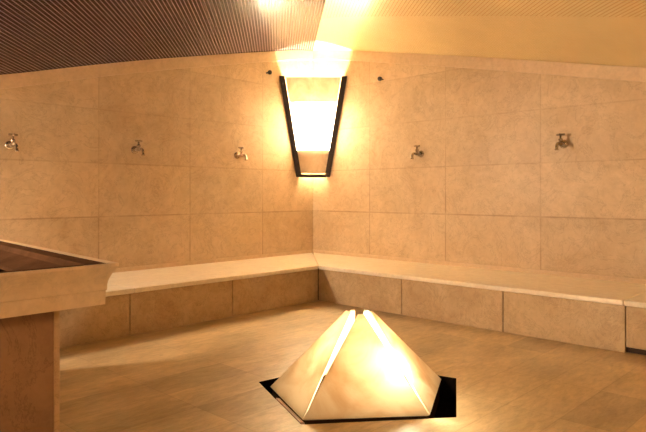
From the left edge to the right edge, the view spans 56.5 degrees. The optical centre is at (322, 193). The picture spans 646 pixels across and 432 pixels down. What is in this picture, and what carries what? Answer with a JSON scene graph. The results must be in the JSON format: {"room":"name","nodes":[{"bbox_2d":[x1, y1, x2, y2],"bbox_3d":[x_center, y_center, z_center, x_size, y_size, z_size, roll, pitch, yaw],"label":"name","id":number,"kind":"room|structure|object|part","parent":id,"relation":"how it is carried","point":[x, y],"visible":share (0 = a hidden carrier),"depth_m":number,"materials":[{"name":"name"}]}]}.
{"room":"spa","nodes":[
{"label":"spa","id":0,"kind":"room"},
{"bbox_2d":[0,57,312,267],"bbox_3d":[-2.621,-0.273,5.714,0.200,3.347,7.000,0,0,44],"label":"wall","id":1,"kind":"structure","parent":0,"point":[74,184],"depth_m":6.45,"materials":[{"name":"tile"}]},
{"bbox_2d":[5,133,18,151],"bbox_3d":[-2.734,-0.451,5.309,0.194,0.166,0.082,0,0,44],"label":"water tap","id":2,"kind":"object","parent":1,"relation":"attached to","point":[11,144],"visible":1,"depth_m":5.30,"materials":[{"name":"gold metal"}]},
{"bbox_3d":[-2.685,-0.408,5.263,0.058,0.080,0.035,0,0,44],"label":"spout","id":3,"kind":"part","parent":2,"relation":"part of","materials":[{"name":"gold metal"}]},
{"bbox_2d":[131,140,144,155],"bbox_3d":[-1.893,-0.475,6.193,0.194,0.166,0.082,0,0,44],"label":"water tap","id":4,"kind":"object","parent":1,"relation":"attached to","point":[134,149],"visible":1,"depth_m":6.19,"materials":[{"name":"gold metal"}]},
{"bbox_2d":[0,50,312,88],"bbox_3d":[-2.543,-1.284,5.639,0.022,1.322,7.000,0,0,44],"label":"trim","id":5,"kind":"structure","parent":1,"relation":"attached to","point":[110,69],"depth_m":6.29,"materials":[{"name":"stone"}]},
{"bbox_2d":[113,249,312,272],"bbox_3d":[-2.549,0.775,5.636,0.016,0.042,6.988,0,0,44],"label":"baseboard","id":6,"kind":"structure","parent":1,"relation":"attached to","point":[144,267],"depth_m":6.90,"materials":[{"name":"stone"}]},
{"bbox_2d":[234,147,247,160],"bbox_3d":[-0.967,-0.479,7.166,0.194,0.166,0.082,0,0,44],"label":"water tap","id":7,"kind":"object","parent":1,"relation":"attached to","point":[237,155],"visible":1,"depth_m":7.17,"materials":[{"name":"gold metal"}]},
{"bbox_2d":[279,76,346,177],"bbox_3d":[-0.125,-0.869,7.734,0.619,1.302,0.618,0,0,44],"label":"lamp","id":8,"kind":"object","parent":1,"relation":"attached to","point":[313,101],"visible":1,"depth_m":7.83,"materials":[{"name":"white glass"}]},
{"bbox_3d":[-0.130,-0.439,7.939,0.432,0.337,0.070,0,0,-1],"label":"panel","id":9,"kind":"part","parent":8,"relation":"part of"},
{"bbox_3d":[-0.126,-1.342,7.787,0.711,0.330,0.069,0,0,-1],"label":"panel","id":10,"kind":"part","parent":8,"relation":"part of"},
{"bbox_3d":[-0.128,-0.882,7.855,0.615,0.615,0.116,0,0,-1],"label":"panel","id":11,"kind":"part","parent":8,"relation":"part of","materials":[{"name":"white glass"}]},
{"bbox_2d":[0,0,645,74],"bbox_3d":[-0.014,-1.423,3.232,7.400,1.347,7.400,0,0,44],"label":"ceiling","id":12,"kind":"structure","parent":0,"point":[36,35],"depth_m":5.49,"materials":[{"name":"wood slats"}]},
{"bbox_2d":[60,300,645,431],"bbox_3d":[-0.014,1.265,3.232,7.400,0.130,7.400,0,0,44],"label":"floor","id":13,"kind":"structure","parent":0,"point":[218,375],"depth_m":3.95,"materials":[{"name":"stone"}]},
{"bbox_2d":[0,239,118,431],"bbox_3d":[-2.037,0.744,2.886,2.245,0.913,1.409,0,0,44],"label":"basin","id":14,"kind":"object","parent":13,"relation":"on","point":[36,283],"visible":1,"depth_m":2.42,"materials":[{"name":"beige stone"}]},
{"bbox_2d":[60,253,317,347],"bbox_3d":[-2.159,0.998,5.266,1.083,0.404,6.985,0,0,44],"label":"stone bench","id":15,"kind":"object","parent":13,"relation":"on","point":[147,300],"visible":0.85,"depth_m":5.65,"materials":[{"name":"stone"}]},
{"bbox_3d":[-2.045,1.019,4.694,0.030,0.362,1.142,0,0,44],"label":"panel","id":16,"kind":"part","parent":15,"relation":"part of","materials":[{"name":"stone"}]},
{"bbox_3d":[-2.690,0.817,4.709,1.083,0.042,2.046,0,0,44],"label":"seat","id":17,"kind":"part","parent":15,"relation":"part of","materials":[{"name":"stone"}]},
{"bbox_3d":[-1.273,1.019,5.505,0.030,0.362,1.081,0,0,44],"label":"panel","id":18,"kind":"part","parent":15,"relation":"part of","materials":[{"name":"stone"}]},
{"bbox_3d":[-0.866,0.817,6.624,1.083,0.042,3.235,0,0,44],"label":"seat","id":19,"kind":"part","parent":15,"relation":"part of","materials":[{"name":"stone"}]},
{"bbox_3d":[-0.481,1.019,6.338,0.030,0.362,1.201,0,0,44],"label":"panel","id":20,"kind":"part","parent":15,"relation":"part of","materials":[{"name":"stone"}]},
{"bbox_2d":[276,398,304,424],"bbox_3d":[-0.187,1.258,3.355,0.027,0.119,0.416,0,0,-23],"label":"stone strip","id":21,"kind":"object","parent":13,"relation":"on","point":[279,400],"visible":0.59,"depth_m":3.33,"materials":[{"name":"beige stone"}]},
{"bbox_2d":[271,310,440,423],"bbox_3d":[0.243,1.021,3.629,0.989,0.617,1.108,0,0,44],"label":"pyramid","id":22,"kind":"object","parent":13,"relation":"on","point":[358,369],"visible":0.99,"depth_m":3.40,"materials":[{"name":"stone"}]},
{"bbox_2d":[313,253,645,354],"bbox_3d":[2.052,0.998,5.394,6.984,0.404,1.016,0,0,44],"label":"stone bench","id":23,"kind":"object","parent":13,"relation":"on","point":[596,313],"visible":0.97,"depth_m":5.36,"materials":[{"name":"stone"}]},
{"bbox_3d":[0.373,1.019,6.379,1.143,0.362,0.030,0,0,44],"label":"panel","id":24,"kind":"part","parent":23,"relation":"part of","materials":[{"name":"stone"}]},
{"bbox_3d":[1.183,1.019,5.609,1.076,0.362,0.030,0,0,44],"label":"panel","id":25,"kind":"part","parent":23,"relation":"part of","materials":[{"name":"stone"}]},
{"bbox_3d":[1.061,0.817,6.337,4.247,0.042,1.016,0,0,44],"label":"seat","id":26,"kind":"part","parent":23,"relation":"part of","materials":[{"name":"stone"}]},
{"bbox_3d":[1.935,1.019,4.893,0.986,0.362,0.030,0,0,44],"label":"panel","id":27,"kind":"part","parent":23,"relation":"part of","materials":[{"name":"stone"}]},
{"bbox_3d":[3.592,0.817,3.928,2.732,0.042,1.016,0,0,44],"label":"seat","id":28,"kind":"part","parent":23,"relation":"part of","materials":[{"name":"stone"}]},
{"bbox_3d":[2.730,0.997,4.137,1.192,0.317,0.030,0,0,44],"label":"panel","id":29,"kind":"part","parent":23,"relation":"part of","materials":[{"name":"stone"}]},
{"bbox_2d":[313,60,645,282],"bbox_3d":[2.468,-0.273,5.840,7.000,3.347,0.200,0,0,44],"label":"wall","id":30,"kind":"structure","parent":0,"point":[490,185],"depth_m":6.39,"materials":[{"name":"tile"}]},
{"bbox_2d":[411,145,423,158],"bbox_3d":[1.070,-0.479,6.899,0.082,0.166,0.194,0,0,44],"label":"water tap","id":31,"kind":"object","parent":30,"relation":"attached to","point":[420,153],"visible":1,"depth_m":6.89,"materials":[{"name":"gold metal"}]},
{"bbox_2d":[313,50,645,81],"bbox_3d":[2.400,-1.283,5.756,6.984,1.320,0.022,0,0,44],"label":"trim","id":32,"kind":"structure","parent":30,"relation":"attached to","point":[625,73],"depth_m":6.30,"materials":[{"name":"stone"}]},
{"bbox_2d":[313,249,645,283],"bbox_3d":[2.395,0.775,5.763,7.000,0.042,0.016,0,0,44],"label":"baseboard","id":33,"kind":"structure","parent":30,"relation":"attached to","point":[525,270],"depth_m":6.30,"materials":[{"name":"stone"}]},
{"bbox_2d":[555,133,567,149],"bbox_3d":[2.270,-0.497,5.757,0.082,0.166,0.194,0,0,44],"label":"water tap","id":34,"kind":"object","parent":30,"relation":"attached to","point":[562,143],"visible":1,"depth_m":5.76,"materials":[{"name":"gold metal"}]}
]}

